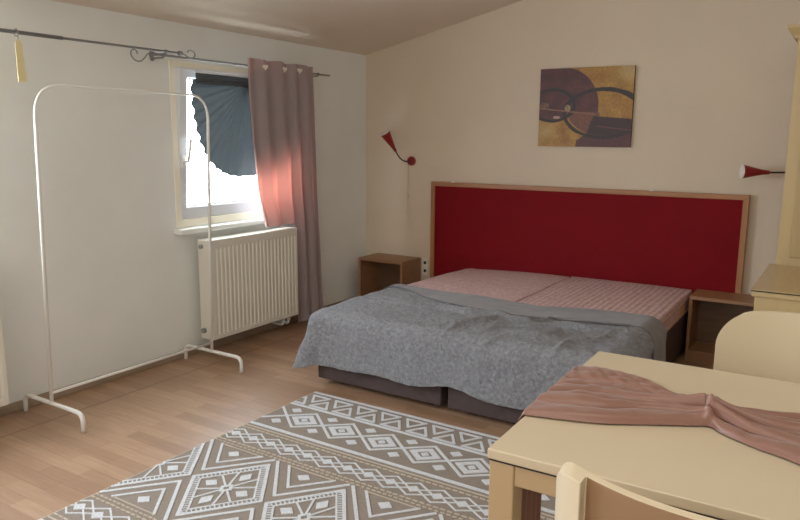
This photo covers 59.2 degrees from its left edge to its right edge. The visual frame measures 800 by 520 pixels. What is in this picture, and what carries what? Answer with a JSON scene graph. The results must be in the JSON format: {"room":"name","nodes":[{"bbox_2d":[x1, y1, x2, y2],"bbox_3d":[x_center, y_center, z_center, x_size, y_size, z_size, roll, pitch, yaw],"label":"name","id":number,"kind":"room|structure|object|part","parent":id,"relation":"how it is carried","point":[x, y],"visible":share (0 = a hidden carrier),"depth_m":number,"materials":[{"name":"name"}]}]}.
{"room":"studio apartment","nodes":[
{"label":"studio apartment","id":0,"kind":"room"},
{"bbox_2d":[0,0,365,403],"bbox_3d":[-2.003,-0.211,3.018,0.160,1.924,6.200,7,12,32],"label":"wall","id":1,"kind":"structure","parent":0,"point":[123,289],"depth_m":3.65,"materials":[{"name":"paint"}]},
{"bbox_2d":[0,309,8,406],"bbox_3d":[-2.078,0.451,2.693,0.145,0.658,1.043,7,12,32],"label":"radiator","id":2,"kind":"object","parent":1,"relation":"attached to","point":[4,397],"visible":1,"depth_m":3.10,"materials":[{"name":"beige metal"}]},
{"bbox_2d":[0,28,195,58],"bbox_3d":[-1.805,-0.963,2.916,0.137,0.052,2.356,7,12,32],"label":"curtain rod","id":3,"kind":"object","parent":1,"relation":"attached to","point":[11,31],"visible":0.94,"depth_m":3.30,"materials":[{"name":"grey metal"}]},
{"bbox_2d":[14,28,26,81],"bbox_3d":[-1.656,-0.888,3.060,0.030,0.228,0.040,7,12,32],"label":"strap","id":4,"kind":"object","parent":3,"relation":"hanging from","point":[21,70],"visible":1,"depth_m":3.05,"materials":[{"name":"beige fabric"}]},
{"bbox_2d":[0,295,358,416],"bbox_3d":[-1.934,0.723,3.131,0.016,0.045,6.200,7,12,32],"label":"baseboard","id":5,"kind":"structure","parent":1,"relation":"attached to","point":[18,405],"depth_m":3.89,"materials":[{"name":"brown wood"}]},
{"bbox_2d":[168,60,264,234],"bbox_3d":[-1.010,-0.691,4.354,0.155,0.965,1.016,7,12,32],"label":"window","id":6,"kind":"structure","parent":1,"relation":"in","point":[179,72],"depth_m":4.04,"materials":[{"name":"beige plastic"}]},
{"bbox_3d":[-1.204,-0.604,3.983,0.060,0.166,0.034,11,14,31],"label":"handle","id":7,"kind":"part","parent":6,"relation":"part of","materials":[{"name":"white paint"}]},
{"bbox_3d":[-0.998,-0.229,4.424,0.080,0.030,1.016,7,12,32],"label":"sill","id":8,"kind":"part","parent":6,"relation":"part of","materials":[{"name":"white paint"}]},
{"bbox_2d":[190,70,256,176],"bbox_3d":[-0.936,-0.821,4.354,0.083,0.608,0.897,7,12,32],"label":"blind","id":9,"kind":"object","parent":6,"relation":"attached to","point":[226,98],"visible":0.59,"depth_m":4.20,"materials":[{"name":"fabric"}]},
{"bbox_3d":[-0.906,-1.112,4.285,0.016,0.012,0.880,7,12,32],"label":"head rail","id":10,"kind":"part","parent":9,"relation":"part of","materials":[{"name":"white plastic"}]},
{"bbox_2d":[130,49,329,76],"bbox_3d":[-0.961,-1.155,4.250,0.107,0.063,1.618,7,12,32],"label":"curtain rod","id":11,"kind":"object","parent":1,"relation":"attached to","point":[151,53],"visible":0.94,"depth_m":3.82,"materials":[{"name":"grey metal"}]},
{"bbox_2d":[248,58,322,322],"bbox_3d":[-0.729,-0.408,4.632,0.058,1.726,0.692,7,12,32],"label":"curtain","id":12,"kind":"object","parent":11,"relation":"hanging from","point":[281,95],"visible":0.96,"depth_m":4.59,"materials":[{"name":"pink fabric"}]},
{"bbox_2d":[198,226,298,339],"bbox_3d":[-0.953,0.157,4.429,0.145,0.658,0.773,7,12,32],"label":"radiator","id":13,"kind":"object","parent":1,"relation":"attached to","point":[255,273],"visible":0.98,"depth_m":4.33,"materials":[{"name":"beige metal"}]},
{"bbox_2d":[198,226,294,240],"bbox_3d":[-0.929,-0.164,4.373,0.107,0.006,0.745,7,12,32],"label":"grille","id":14,"kind":"object","parent":13,"relation":"attached to","point":[264,233],"depth_m":4.36,"materials":[{"name":"beige metal"}]},
{"bbox_2d":[51,0,521,54],"bbox_3d":[0.028,-1.463,1.490,4.960,1.199,6.440,7,12,32],"label":"ceiling","id":15,"kind":"structure","parent":0,"point":[363,27],"depth_m":4.31,"materials":[{"name":"paint"}]},
{"bbox_2d":[0,320,713,519],"bbox_3d":[0.013,1.018,1.919,4.960,0.100,6.400,7,12,32],"label":"floor","id":16,"kind":"structure","parent":0,"point":[137,422],"depth_m":3.27,"materials":[{"name":"laminate"}]},
{"bbox_2d":[23,84,242,432],"bbox_3d":[-1.312,-0.074,3.483,0.470,1.502,0.989,7,12,32],"label":"rack","id":17,"kind":"object","parent":16,"relation":"on","point":[51,402],"visible":1,"depth_m":3.24,"materials":[{"name":"white metal"}]},
{"bbox_3d":[-1.320,0.535,3.583,0.014,0.014,0.955,7,12,32],"label":"rail","id":18,"kind":"part","parent":17,"relation":"part of","materials":[{"name":"white metal"}]},
{"bbox_2d":[38,391,555,519],"bbox_3d":[-0.330,0.877,2.394,1.474,0.010,1.930,7,12,32],"label":"rug","id":19,"kind":"object","parent":16,"relation":"on","point":[317,455],"visible":0.91,"depth_m":2.69,"materials":[{"name":"grey fabric"}]},
{"bbox_2d":[318,365,447,405],"bbox_3d":[0.345,0.437,4.225,0.742,0.262,1.728,7,12,32],"label":"bed base","id":20,"kind":"object","parent":16,"relation":"on","point":[438,395],"visible":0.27,"depth_m":3.48,"materials":[{"name":"brown fabric"}]},
{"bbox_2d":[318,268,568,312],"bbox_3d":[0.346,0.249,4.185,0.764,0.123,1.732,7,12,32],"label":"mattress","id":21,"kind":"object","parent":20,"relation":"on","point":[514,286],"visible":0.35,"depth_m":4.46,"materials":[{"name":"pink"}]},
{"bbox_2d":[292,284,666,409],"bbox_3d":[0.387,0.411,3.572,1.711,0.362,0.910,7,12,32],"label":"blanket","id":22,"kind":"object","parent":21,"relation":"on","point":[500,352],"visible":0.89,"depth_m":3.33,"materials":[{"name":"grey fabric"}]},
{"bbox_2d":[359,253,420,295],"bbox_3d":[-0.080,0.171,5.384,0.393,0.388,0.265,7,12,32],"label":"nightstand","id":23,"kind":"object","parent":16,"relation":"on","point":[377,271],"visible":0.56,"depth_m":5.41,"materials":[{"name":"brown wood"}]},
{"bbox_3d":[-0.238,0.163,5.485,0.018,0.368,0.265,7,12,32],"label":"panel","id":24,"kind":"part","parent":23,"relation":"part of","materials":[{"name":"brown wood"}]},
{"bbox_3d":[-0.011,0.143,5.487,0.357,0.328,0.008,7,12,32],"label":"panel","id":25,"kind":"part","parent":23,"relation":"part of","materials":[{"name":"brown wood"}]},
{"bbox_3d":[-0.079,-0.011,5.352,0.393,0.020,0.265,7,12,32],"label":"panel","id":26,"kind":"part","parent":23,"relation":"part of","materials":[{"name":"brown wood"}]},
{"bbox_3d":[0.078,0.199,5.286,0.018,0.368,0.265,7,12,32],"label":"panel","id":27,"kind":"part","parent":23,"relation":"part of","materials":[{"name":"brown wood"}]},
{"bbox_2d":[448,312,687,422],"bbox_3d":[1.001,0.513,3.812,0.744,0.262,1.728,7,12,32],"label":"bed base","id":28,"kind":"object","parent":16,"relation":"on","point":[676,336],"visible":0.2,"depth_m":3.27,"materials":[{"name":"brown fabric"}]},
{"bbox_2d":[519,276,691,331],"bbox_3d":[0.996,0.323,3.776,0.766,0.124,1.732,7,12,32],"label":"mattress","id":29,"kind":"object","parent":28,"relation":"on","point":[668,305],"visible":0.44,"depth_m":4.06,"materials":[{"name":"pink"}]},
{"bbox_2d":[430,181,749,293],"bbox_3d":[1.128,-0.004,4.715,2.122,0.974,0.033,7,12,32],"label":"headboard","id":30,"kind":"object","parent":16,"relation":"on","point":[683,240],"visible":0.8,"depth_m":4.59,"materials":[{"name":"red fabric"}]},
{"bbox_3d":[0.247,-0.086,5.271,0.032,0.937,0.033,7,12,32],"label":"post","id":31,"kind":"part","parent":30,"relation":"part of","materials":[{"name":"brown wood"}]},
{"bbox_3d":[1.130,-0.462,4.635,2.122,0.030,0.033,7,12,32],"label":"rail","id":32,"kind":"part","parent":30,"relation":"part of","materials":[{"name":"brown wood"}]},
{"bbox_3d":[2.008,0.115,4.164,0.032,0.937,0.033,7,12,32],"label":"post","id":33,"kind":"part","parent":30,"relation":"part of","materials":[{"name":"brown wood"}]},
{"bbox_2d":[555,462,716,519],"bbox_3d":[0.456,0.682,1.018,0.420,0.874,0.470,7,12,32],"label":"dining chair","id":34,"kind":"object","parent":16,"relation":"on","point":[581,494],"visible":1,"depth_m":0.85,"materials":[{"name":"beige paint"}]},
{"bbox_2d":[488,351,799,519],"bbox_3d":[0.837,0.705,1.261,1.200,0.750,0.675,6,11,31],"label":"dining table","id":35,"kind":"object","parent":16,"relation":"on","point":[700,470],"visible":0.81,"depth_m":1.21,"materials":[{"name":"beige paint"}]},
{"bbox_3d":[0.185,0.706,1.298,0.046,0.728,0.046,6,11,31],"label":"leg","id":36,"kind":"part","parent":35,"relation":"part of","materials":[{"name":"beige paint"}]},
{"bbox_2d":[518,366,799,519],"bbox_3d":[0.685,0.456,1.286,0.907,0.380,0.570,7,12,32],"label":"table runner","id":37,"kind":"object","parent":35,"relation":"on","point":[589,394],"visible":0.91,"depth_m":1.35,"materials":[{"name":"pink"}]},
{"bbox_2d":[685,289,754,363],"bbox_3d":[1.908,0.402,4.114,0.393,0.388,0.235,7,12,32],"label":"nightstand","id":38,"kind":"object","parent":16,"relation":"on","point":[709,311],"visible":0.53,"depth_m":4.18,"materials":[{"name":"brown wood"}]},
{"bbox_3d":[1.750,0.394,4.215,0.018,0.368,0.235,7,12,32],"label":"panel","id":39,"kind":"part","parent":38,"relation":"part of","materials":[{"name":"brown wood"}]},
{"bbox_2d":[689,341,714,356],"bbox_3d":[1.906,0.540,4.135,0.357,0.018,0.220,7,12,32],"label":"shelf","id":40,"kind":"object","parent":38,"relation":"attached to","point":[696,348],"depth_m":4.15,"materials":[{"name":"brown wood"}]},
{"bbox_3d":[1.909,0.221,4.082,0.393,0.020,0.235,7,12,32],"label":"panel","id":41,"kind":"part","parent":38,"relation":"part of","materials":[{"name":"brown wood"}]},
{"bbox_3d":[1.968,0.376,4.205,0.357,0.328,0.008,7,12,32],"label":"panel","id":42,"kind":"part","parent":38,"relation":"part of","materials":[{"name":"brown wood"}]},
{"bbox_2d":[713,311,799,382],"bbox_3d":[0.858,0.592,1.549,0.420,0.874,0.470,7,12,32],"label":"dining chair","id":43,"kind":"object","parent":16,"relation":"on","point":[764,344],"visible":0.27,"depth_m":1.71,"materials":[{"name":"beige paint"}]},
{"bbox_2d":[751,264,799,312],"bbox_3d":[2.030,0.449,2.986,0.953,0.680,0.724,7,12,32],"label":"base cabinet","id":44,"kind":"object","parent":16,"relation":"on","point":[777,288],"visible":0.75,"depth_m":2.89,"materials":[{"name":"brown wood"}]},
{"bbox_3d":[2.032,0.120,2.929,0.953,0.004,0.724,7,12,32],"label":"glass plate","id":45,"kind":"part","parent":44,"relation":"part of","materials":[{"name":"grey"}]},
{"bbox_3d":[2.041,0.464,2.991,0.938,0.650,0.708,7,12,32],"label":"panel","id":46,"kind":"part","parent":44,"relation":"part of","materials":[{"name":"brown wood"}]},
{"bbox_2d":[776,24,799,265],"bbox_3d":[2.323,-0.188,3.373,0.946,1.808,0.496,7,12,32],"label":"tall cabinet","id":47,"kind":"object","parent":16,"relation":"on","point":[788,252],"visible":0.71,"depth_m":3.38,"materials":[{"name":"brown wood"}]},
{"bbox_3d":[2.328,-1.051,3.224,0.946,0.058,0.496,7,12,32],"label":"cornice","id":48,"kind":"part","parent":47,"relation":"part of","materials":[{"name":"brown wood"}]},
{"bbox_3d":[2.065,-0.492,3.236,0.395,1.010,0.016,7,12,32],"label":"door","id":49,"kind":"part","parent":47,"relation":"part of","materials":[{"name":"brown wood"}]},
{"bbox_2d":[366,0,799,294],"bbox_3d":[1.724,-0.947,4.281,4.960,2.987,0.120,7,12,32],"label":"wall","id":50,"kind":"structure","parent":0,"point":[714,79],"depth_m":4.50,"materials":[{"name":"paint"}]},
{"bbox_2d":[380,129,415,220],"bbox_3d":[-0.019,-0.610,5.292,0.270,0.734,0.080,-3,10,-18],"label":"wall lamp","id":51,"kind":"object","parent":50,"relation":"attached to","point":[386,135],"visible":1,"depth_m":5.25,"materials":[{"name":"red metal"}]},
{"bbox_3d":[-0.091,-0.888,5.237,0.079,0.166,0.133,8,13,39],"label":"lamp shade","id":52,"kind":"part","parent":51,"relation":"part of","materials":[{"name":"red metal"}]},
{"bbox_3d":[0.055,-0.487,5.360,0.016,0.470,0.014,7,12,32],"label":"power cord","id":53,"kind":"part","parent":51,"relation":"part of","materials":[{"name":"beige plastic"}]},
{"bbox_2d":[422,258,428,274],"bbox_3d":[0.192,0.051,5.361,0.056,0.130,0.016,7,12,32],"label":"wall socket","id":54,"kind":"object","parent":50,"relation":"attached to","point":[425,261],"visible":1,"depth_m":5.36,"materials":[{"name":"beige plastic"}]},
{"bbox_2d":[538,65,635,147],"bbox_3d":[1.190,-0.982,4.533,0.614,0.504,0.022,7,12,32],"label":"painting","id":55,"kind":"object","parent":50,"relation":"attached to","point":[583,106],"visible":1,"depth_m":4.51,"materials":[{"name":"paint"}]},
{"bbox_2d":[739,164,784,178],"bbox_3d":[2.077,-0.496,3.955,0.335,0.081,0.080,0,10,-2],"label":"wall lamp","id":56,"kind":"object","parent":50,"relation":"attached to","point":[745,171],"visible":0.56,"depth_m":3.92,"materials":[{"name":"red metal"}]},
{"bbox_3d":[1.988,-0.494,3.939,0.145,0.080,0.080,2,10,8],"label":"lamp shade","id":57,"kind":"part","parent":56,"relation":"part of","materials":[{"name":"red metal"}]}
]}

